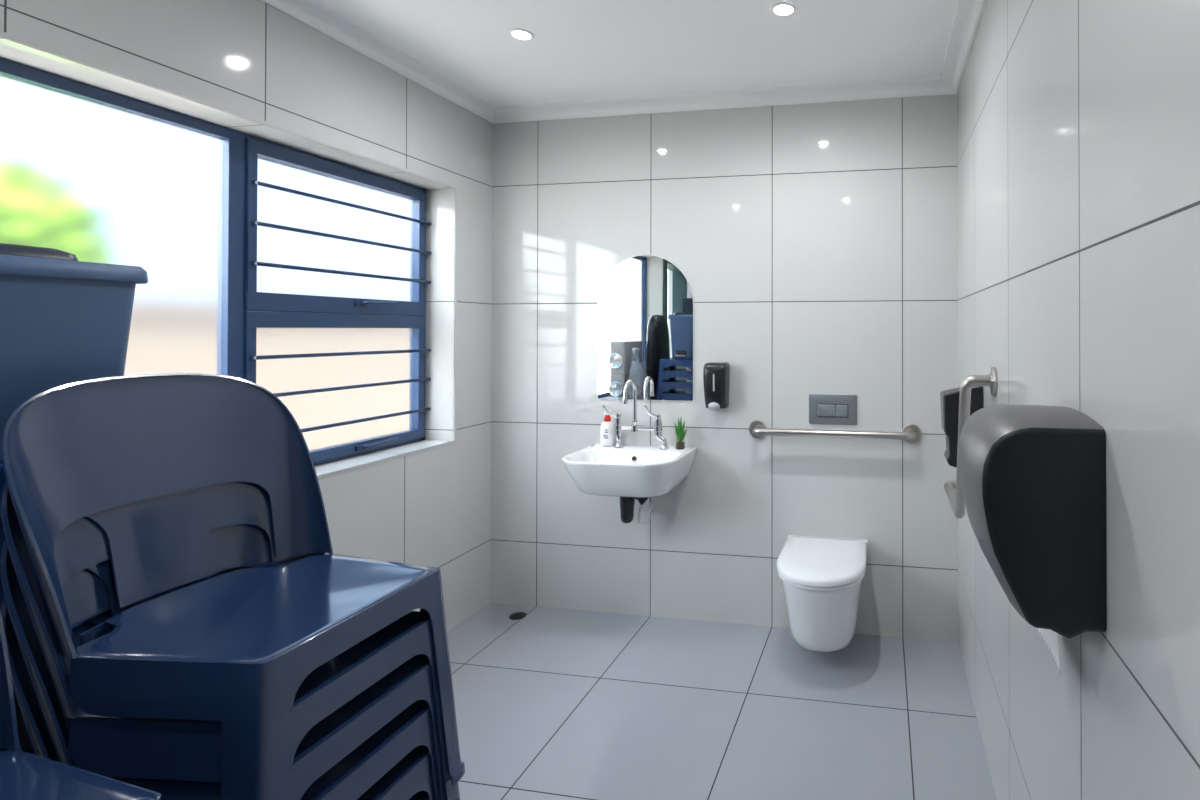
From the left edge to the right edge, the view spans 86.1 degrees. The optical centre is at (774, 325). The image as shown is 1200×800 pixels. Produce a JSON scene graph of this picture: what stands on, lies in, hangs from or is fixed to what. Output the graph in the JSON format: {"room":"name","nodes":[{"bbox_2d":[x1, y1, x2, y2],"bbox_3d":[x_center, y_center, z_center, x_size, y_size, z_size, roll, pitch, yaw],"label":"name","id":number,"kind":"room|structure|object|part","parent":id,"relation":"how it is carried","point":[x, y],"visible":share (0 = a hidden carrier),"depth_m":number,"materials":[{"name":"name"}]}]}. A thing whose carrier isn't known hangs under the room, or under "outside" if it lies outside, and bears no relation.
{"room":"public restroom","nodes":[
{"label":"public restroom","id":0,"kind":"room"},
{"bbox_2d":[0,0,491,632],"bbox_3d":[-1.859,0.207,1.490,0.250,2.617,3.400,0,0,10],"label":"wall","id":1,"kind":"structure","parent":0,"point":[432,507],"depth_m":2.42,"materials":[{"name":"tile"}]},
{"bbox_2d":[0,58,431,465],"bbox_3d":[-1.830,-0.063,1.804,0.099,1.180,2.225,0,0,10],"label":"window","id":2,"kind":"structure","parent":1,"relation":"in","point":[299,276],"depth_m":2.04,"materials":[{"name":"blue metal"}]},
{"bbox_3d":[-1.931,-0.063,1.387,0.006,1.123,1.305,0,0,10],"label":"pane","id":3,"kind":"part","parent":2,"relation":"part of","materials":[{"name":"clear glass"}]},
{"bbox_3d":[-1.740,0.242,2.477,0.006,0.478,0.757,0,0,10],"label":"pane","id":4,"kind":"part","parent":2,"relation":"part of","materials":[{"name":"clear glass"}]},
{"bbox_3d":[-1.729,0.234,2.477,0.058,0.565,0.824,0,0,10],"label":"sash","id":5,"kind":"part","parent":2,"relation":"part of","materials":[{"name":"blue metal"}]},
{"bbox_3d":[-1.729,-0.341,2.482,0.058,0.585,0.824,0,0,10],"label":"sash","id":6,"kind":"part","parent":2,"relation":"part of","materials":[{"name":"blue metal"}]},
{"bbox_3d":[-1.740,-0.348,2.481,0.006,0.485,0.757,0,0,10],"label":"pane","id":7,"kind":"part","parent":2,"relation":"part of","materials":[{"name":"clear glass"}]},
{"bbox_3d":[-1.664,-0.091,2.580,0.038,0.026,0.190,0,0,10],"label":"stay handle","id":8,"kind":"part","parent":2,"relation":"part of","materials":[{"name":"blue metal"}]},
{"bbox_3d":[-1.662,0.496,2.585,0.038,0.026,0.190,0,0,10],"label":"stay handle","id":9,"kind":"part","parent":2,"relation":"part of","materials":[{"name":"blue metal"}]},
{"bbox_2d":[0,31,456,478],"bbox_3d":[-1.682,-0.063,1.779,0.008,1.200,2.249,0,0,10],"label":"trim","id":10,"kind":"structure","parent":1,"relation":"attached to","point":[3,34],"depth_m":2.16,"materials":[{"name":"grey"}]},
{"bbox_2d":[314,0,956,106],"bbox_3d":[-0.654,-1.203,1.291,2.795,0.200,3.800,0,0,10],"label":"ceiling","id":11,"kind":"structure","parent":0,"point":[579,50],"depth_m":2.36,"materials":[{"name":"white paint"}]},
{"bbox_2d":[508,28,533,40],"bbox_3d":[-0.946,-1.090,2.306,0.090,0.007,0.090,0,0,10],"label":"recessed light","id":12,"kind":"object","parent":11,"relation":"in","point":[517,33],"visible":1,"depth_m":2.30,"materials":[{"name":"white paint"}]},
{"bbox_2d":[771,2,796,15],"bbox_3d":[0.032,-1.091,2.124,0.090,0.007,0.090,0,0,10],"label":"recessed light","id":13,"kind":"object","parent":11,"relation":"in","point":[780,8],"visible":1,"depth_m":2.12,"materials":[{"name":"white paint"}]},
{"bbox_2d":[447,603,996,799],"bbox_3d":[-0.531,1.454,1.248,2.545,0.120,3.800,0,0,10],"label":"floor","id":14,"kind":"structure","parent":0,"point":[551,703],"depth_m":2.23,"materials":[{"name":"tile"}]},
{"bbox_2d":[70,757,428,799],"bbox_3d":[-0.951,0.968,1.135,0.535,0.850,0.478,0,0,10],"label":"chair","id":15,"kind":"object","parent":14,"relation":"on","point":[421,795],"visible":0.02,"depth_m":1.25,"materials":[{"name":"blue plastic"}]},
{"bbox_2d":[13,690,434,799],"bbox_3d":[-0.951,0.878,1.135,0.535,0.850,0.478,0,0,10],"label":"chair","id":16,"kind":"object","parent":15,"relation":"on","point":[412,774],"visible":0.07,"depth_m":1.19,"materials":[{"name":"blue plastic"}]},
{"bbox_3d":[-1.117,0.659,1.166,0.198,0.412,0.478,0,0,10],"label":"backrest","id":17,"kind":"part","parent":16,"relation":"part of","materials":[{"name":"blue plastic"}]},
{"bbox_2d":[1,566,440,799],"bbox_3d":[-0.951,0.788,1.136,0.535,0.850,0.478,0,0,10],"label":"chair","id":18,"kind":"object","parent":16,"relation":"on","point":[352,776],"visible":0.17,"depth_m":1.08,"materials":[{"name":"blue plastic"}]},
{"bbox_3d":[-1.117,0.569,1.167,0.198,0.412,0.478,0,0,10],"label":"backrest","id":19,"kind":"part","parent":18,"relation":"part of","materials":[{"name":"blue plastic"}]},
{"bbox_2d":[0,524,445,799],"bbox_3d":[-0.951,0.698,1.137,0.535,0.850,0.478,0,0,10],"label":"chair","id":20,"kind":"object","parent":18,"relation":"on","point":[85,595],"visible":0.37,"depth_m":1.06,"materials":[{"name":"blue plastic"}]},
{"bbox_3d":[-1.117,0.479,1.167,0.198,0.412,0.478,0,0,10],"label":"backrest","id":21,"kind":"part","parent":20,"relation":"part of","materials":[{"name":"blue plastic"}]},
{"bbox_3d":[-1.167,0.597,1.175,0.038,0.173,0.226,0,0,10],"label":"panel","id":22,"kind":"part","parent":20,"relation":"part of","materials":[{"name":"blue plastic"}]},
{"bbox_2d":[1,481,459,799],"bbox_3d":[-0.951,0.608,1.137,0.535,0.850,0.478,0,0,10],"label":"chair","id":23,"kind":"object","parent":20,"relation":"on","point":[108,746],"visible":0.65,"depth_m":0.98,"materials":[{"name":"blue plastic"}]},
{"bbox_3d":[-1.167,0.507,1.176,0.038,0.173,0.226,0,0,10],"label":"panel","id":24,"kind":"part","parent":23,"relation":"part of","materials":[{"name":"blue plastic"}]},
{"bbox_3d":[-1.117,0.389,1.168,0.198,0.412,0.478,0,0,10],"label":"backrest","id":25,"kind":"part","parent":23,"relation":"part of","materials":[{"name":"blue plastic"}]},
{"bbox_2d":[2,373,464,799],"bbox_3d":[-0.951,0.518,1.138,0.535,0.850,0.478,0,0,10],"label":"chair","id":26,"kind":"object","parent":23,"relation":"on","point":[236,649],"visible":0.98,"depth_m":1.11,"materials":[{"name":"blue plastic"}]},
{"bbox_3d":[-1.148,0.724,1.019,0.028,0.437,0.053,0,0,-13],"label":"leg","id":27,"kind":"part","parent":26,"relation":"part of","materials":[{"name":"blue plastic"}]},
{"bbox_3d":[-1.167,0.417,1.177,0.038,0.173,0.226,0,0,10],"label":"panel","id":28,"kind":"part","parent":26,"relation":"part of","materials":[{"name":"blue plastic"}]},
{"bbox_3d":[-1.117,0.299,1.169,0.198,0.412,0.478,0,0,10],"label":"backrest","id":29,"kind":"part","parent":26,"relation":"part of","materials":[{"name":"blue plastic"}]},
{"bbox_3d":[-0.934,0.510,1.135,0.427,0.015,0.441,0,0,10],"label":"seat","id":30,"kind":"part","parent":26,"relation":"part of","materials":[{"name":"blue plastic"}]},
{"bbox_3d":[-0.763,0.722,0.903,0.092,0.439,0.081,0,-1,-27],"label":"leg","id":31,"kind":"part","parent":26,"relation":"part of","materials":[{"name":"blue plastic"}]},
{"bbox_3d":[-1.096,0.726,1.314,0.028,0.437,0.053,0,-1,33],"label":"leg","id":32,"kind":"part","parent":26,"relation":"part of","materials":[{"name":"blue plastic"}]},
{"bbox_3d":[-0.696,0.725,1.292,0.081,0.439,0.092,0,-1,-43],"label":"leg","id":33,"kind":"part","parent":26,"relation":"part of","materials":[{"name":"blue plastic"}]},
{"bbox_3d":[-0.934,0.600,1.135,0.427,0.015,0.441,0,0,10],"label":"seat","id":34,"kind":"part","parent":23,"relation":"part of","materials":[{"name":"blue plastic"}]},
{"bbox_3d":[-0.763,0.812,0.903,0.092,0.439,0.081,0,-1,-27],"label":"leg","id":35,"kind":"part","parent":23,"relation":"part of","materials":[{"name":"blue plastic"}]},
{"bbox_3d":[-0.696,0.815,1.292,0.081,0.439,0.092,0,-1,-43],"label":"leg","id":36,"kind":"part","parent":23,"relation":"part of","materials":[{"name":"blue plastic"}]},
{"bbox_3d":[-0.934,0.690,1.134,0.427,0.015,0.441,0,0,10],"label":"seat","id":37,"kind":"part","parent":20,"relation":"part of","materials":[{"name":"blue plastic"}]},
{"bbox_3d":[-0.696,0.905,1.291,0.081,0.439,0.092,0,-1,-43],"label":"leg","id":38,"kind":"part","parent":20,"relation":"part of","materials":[{"name":"blue plastic"}]},
{"bbox_3d":[-0.934,0.780,1.133,0.427,0.015,0.441,0,0,10],"label":"seat","id":39,"kind":"part","parent":18,"relation":"part of","materials":[{"name":"blue plastic"}]},
{"bbox_3d":[-0.696,0.995,1.290,0.081,0.439,0.092,0,-1,-43],"label":"leg","id":40,"kind":"part","parent":18,"relation":"part of","materials":[{"name":"blue plastic"}]},
{"bbox_3d":[-0.934,0.870,1.132,0.427,0.015,0.441,0,0,10],"label":"seat","id":41,"kind":"part","parent":16,"relation":"part of","materials":[{"name":"blue plastic"}]},
{"bbox_3d":[-0.696,1.085,1.290,0.081,0.439,0.092,0,-1,-43],"label":"leg","id":42,"kind":"part","parent":16,"relation":"part of","materials":[{"name":"blue plastic"}]},
{"bbox_3d":[-0.934,0.960,1.132,0.427,0.015,0.441,0,0,10],"label":"seat","id":43,"kind":"part","parent":15,"relation":"part of","materials":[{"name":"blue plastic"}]},
{"bbox_2d":[509,612,526,619],"bbox_3d":[-1.243,1.405,2.989,0.080,0.004,0.080,0,0,10],"label":"floor drain","id":44,"kind":"object","parent":14,"relation":"on","point":[517,615],"visible":1,"depth_m":2.99,"materials":[{"name":"black plastic"}]},
{"bbox_2d":[490,94,957,641],"bbox_3d":[-0.320,0.220,3.049,2.745,2.617,0.200,0,0,10],"label":"wall","id":45,"kind":"structure","parent":0,"point":[814,244],"depth_m":2.92,"materials":[{"name":"tile"}]},
{"bbox_2d":[562,444,696,496],"bbox_3d":[-0.664,0.661,2.787,0.523,0.163,0.425,0,0,10],"label":"basin","id":46,"kind":"object","parent":45,"relation":"attached to","point":[595,469],"visible":1,"depth_m":2.65,"materials":[{"name":"white ceramic"}]},
{"bbox_2d":[600,410,614,446],"bbox_3d":[-0.807,0.495,2.977,0.066,0.171,0.059,0,-1,37],"label":"soap bottle","id":47,"kind":"object","parent":46,"relation":"on","point":[607,427],"visible":0.85,"depth_m":2.96,"materials":[{"name":"white plastic"}]},
{"bbox_2d":[601,380,669,449],"bbox_3d":[-0.655,0.416,2.886,0.316,0.326,0.141,0,0,10],"label":"tap","id":48,"kind":"object","parent":46,"relation":"on","point":[619,427],"visible":1,"depth_m":2.92,"materials":[{"name":"silver metal"}]},
{"bbox_3d":[-0.780,0.400,2.923,0.087,0.063,0.019,0,-1,-37],"label":"lever","id":49,"kind":"part","parent":48,"relation":"part of","materials":[{"name":"silver metal"}]},
{"bbox_3d":[-0.672,0.354,2.881,0.023,0.201,0.124,0,0,14],"label":"spout","id":50,"kind":"part","parent":48,"relation":"part of","materials":[{"name":"silver metal"}]},
{"bbox_3d":[-0.577,0.400,2.887,0.081,0.063,0.019,0,-1,-43],"label":"lever","id":51,"kind":"part","parent":48,"relation":"part of","materials":[{"name":"silver metal"}]},
{"bbox_2d":[620,497,652,523],"bbox_3d":[-0.649,0.828,2.888,0.171,0.170,0.223,0,0,10],"label":"trap","id":52,"kind":"object","parent":46,"relation":"attached to","point":[626,503],"visible":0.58,"depth_m":2.80,"materials":[{"name":"black plastic"}]},
{"bbox_2d":[675,438,684,449],"bbox_3d":[-0.442,0.555,2.903,0.046,0.050,0.046,0,0,10],"label":"jar","id":53,"kind":"object","parent":46,"relation":"on","point":[680,442],"depth_m":2.88,"materials":[{"name":"clear glass"}]},
{"bbox_2d":[674,417,686,449],"bbox_3d":[-0.442,0.502,2.904,0.060,0.155,0.059,0,0,10],"label":"potted succulent","id":54,"kind":"object","parent":46,"relation":"on","point":[680,433],"visible":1,"depth_m":2.89,"materials":[{"name":"green plant"}]},
{"bbox_2d":[597,255,693,400],"bbox_3d":[-0.628,0.007,2.999,0.492,0.709,0.006,0,0,10],"label":"arched mirror","id":55,"kind":"object","parent":45,"relation":"attached to","point":[646,302],"visible":1,"depth_m":2.99,"materials":[{"name":"white mirror"}]},
{"bbox_2d":[703,362,729,410],"bbox_3d":[-0.272,0.285,2.886,0.108,0.224,0.100,0,0,10],"label":"soap dispenser","id":56,"kind":"object","parent":45,"relation":"attached to","point":[716,375],"visible":1,"depth_m":2.85,"materials":[{"name":"black plastic"}]},
{"bbox_2d":[777,535,867,651],"bbox_3d":[0.202,1.139,2.588,0.368,0.355,0.512,0,0,10],"label":"toilet","id":57,"kind":"object","parent":45,"relation":"attached to","point":[821,577],"visible":1,"depth_m":2.44,"materials":[{"name":"white ceramic"}]},
{"bbox_3d":[0.200,1.003,2.574,0.360,0.015,0.473,0,0,10],"label":"seat","id":58,"kind":"part","parent":57,"relation":"part of","materials":[{"name":"white plastic"}]},
{"bbox_3d":[0.204,1.165,2.597,0.340,0.304,0.493,0,0,10],"label":"bowl","id":59,"kind":"part","parent":57,"relation":"part of","materials":[{"name":"white ceramic"}]},
{"bbox_3d":[0.200,0.978,2.575,0.368,0.032,0.483,0,0,10],"label":"lid","id":60,"kind":"part","parent":57,"relation":"part of","materials":[{"name":"white plastic"}]},
{"bbox_2d":[809,394,856,424],"bbox_3d":[0.269,0.384,2.835,0.221,0.140,0.013,0,0,10],"label":"flush plate","id":61,"kind":"object","parent":45,"relation":"attached to","point":[834,409],"visible":1,"depth_m":2.83,"materials":[{"name":"grey metal"}]},
{"bbox_2d":[749,420,920,442],"bbox_3d":[0.265,0.486,2.797,0.793,0.086,0.088,0,0,10],"label":"grab rail","id":62,"kind":"object","parent":45,"relation":"attached to","point":[911,433],"visible":1,"depth_m":2.77,"materials":[{"name":"silver metal"}]},
{"bbox_2d":[957,0,1199,799],"bbox_3d":[0.624,0.204,1.056,0.200,2.617,3.400,0,0,10],"label":"wall","id":63,"kind":"structure","parent":0,"point":[1078,121],"depth_m":0.96,"materials":[{"name":"tile"}]},
{"bbox_2d":[261,0,986,123],"bbox_3d":[-0.605,-1.076,1.281,2.295,0.053,3.400,0,0,10],"label":"trim","id":64,"kind":"structure","parent":63,"relation":"attached to","point":[968,13],"depth_m":2.78,"materials":[{"name":"white paint"}]},
{"bbox_2d":[940,386,982,466],"bbox_3d":[0.638,0.337,2.102,0.130,0.273,0.110,0,0,10],"label":"wall dispenser","id":65,"kind":"object","parent":63,"relation":"attached to","point":[949,399],"visible":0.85,"depth_m":2.05,"materials":[{"name":"black plastic"}]},
{"bbox_2d":[944,367,996,517],"bbox_3d":[0.657,0.389,2.115,0.099,0.530,0.636,0,0,10],"label":"grab rail","id":66,"kind":"object","parent":63,"relation":"attached to","point":[956,500],"visible":0.81,"depth_m":1.88,"materials":[{"name":"silver metal"}]},
{"bbox_2d":[959,405,1105,675],"bbox_3d":[0.430,0.364,1.089,0.193,0.442,0.304,0,0,10],"label":"dispenser","id":67,"kind":"object","parent":63,"relation":"attached to","point":[1033,477],"visible":1,"depth_m":0.94,"materials":[{"name":"grey plastic"}]},
{"bbox_3d":[0.412,0.317,0.943,0.177,0.320,0.006,0,0,10],"label":"panel","id":68,"kind":"part","parent":67,"relation":"part of","materials":[{"name":"black plastic"}]},
{"bbox_3d":[-1.027,0.784,0.630,0.535,0.850,0.478,0,0,10],"label":"chair","id":69,"kind":"object","parent":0,"visible":0},
{"bbox_3d":[-1.027,0.694,0.630,0.535,0.850,0.478,0,0,10],"label":"chair","id":70,"kind":"object","parent":69,"relation":"on","visible":0},
{"bbox_2d":[0,612,161,799],"bbox_3d":[-1.027,0.604,0.631,0.535,0.850,0.478,0,0,10],"label":"chair","id":71,"kind":"object","parent":70,"relation":"on","point":[23,775],"visible":1,"depth_m":0.81,"materials":[{"name":"blue plastic"}]},
{"bbox_3d":[-1.193,0.385,0.662,0.198,0.412,0.478,0,0,10],"label":"backrest","id":72,"kind":"part","parent":71,"relation":"part of","materials":[{"name":"blue plastic"}]},
{"bbox_3d":[-1.010,0.596,0.628,0.427,0.015,0.441,0,0,10],"label":"seat","id":73,"kind":"part","parent":71,"relation":"part of","materials":[{"name":"blue plastic"}]},
{"bbox_3d":[-0.772,0.811,0.785,0.081,0.439,0.092,0,-1,-43],"label":"leg","id":74,"kind":"part","parent":71,"relation":"part of","materials":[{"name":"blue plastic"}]},
{"bbox_3d":[-1.412,0.723,1.139,0.362,0.440,0.362,0,0,10],"label":"stool","id":75,"kind":"object","parent":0,"visible":0},
{"bbox_2d":[0,566,3,611],"bbox_3d":[-1.412,0.633,1.140,0.362,0.440,0.362,0,0,10],"label":"stool","id":76,"kind":"object","parent":75,"relation":"on","point":[1,588],"visible":0.02,"depth_m":1.02,"materials":[{"name":"blue plastic"}]},
{"bbox_2d":[0,510,4,558],"bbox_3d":[-1.412,0.543,1.140,0.362,0.440,0.362,0,0,10],"label":"stool","id":77,"kind":"object","parent":76,"relation":"on","point":[2,536],"visible":0.02,"depth_m":1.02,"materials":[{"name":"blue plastic"}]},
{"bbox_2d":[0,461,5,509],"bbox_3d":[-1.412,0.453,1.141,0.362,0.440,0.362,0,0,10],"label":"stool","id":78,"kind":"object","parent":77,"relation":"on","point":[2,475],"visible":0.02,"depth_m":1.02,"materials":[{"name":"blue plastic"}]},
{"bbox_2d":[0,243,147,460],"bbox_3d":[-1.397,-0.016,1.122,0.218,0.496,0.314,0,0,10],"label":"bucket","id":79,"kind":"object","parent":78,"relation":"on","point":[64,319],"visible":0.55,"depth_m":1.12,"materials":[{"name":"blue plastic"}]}
]}

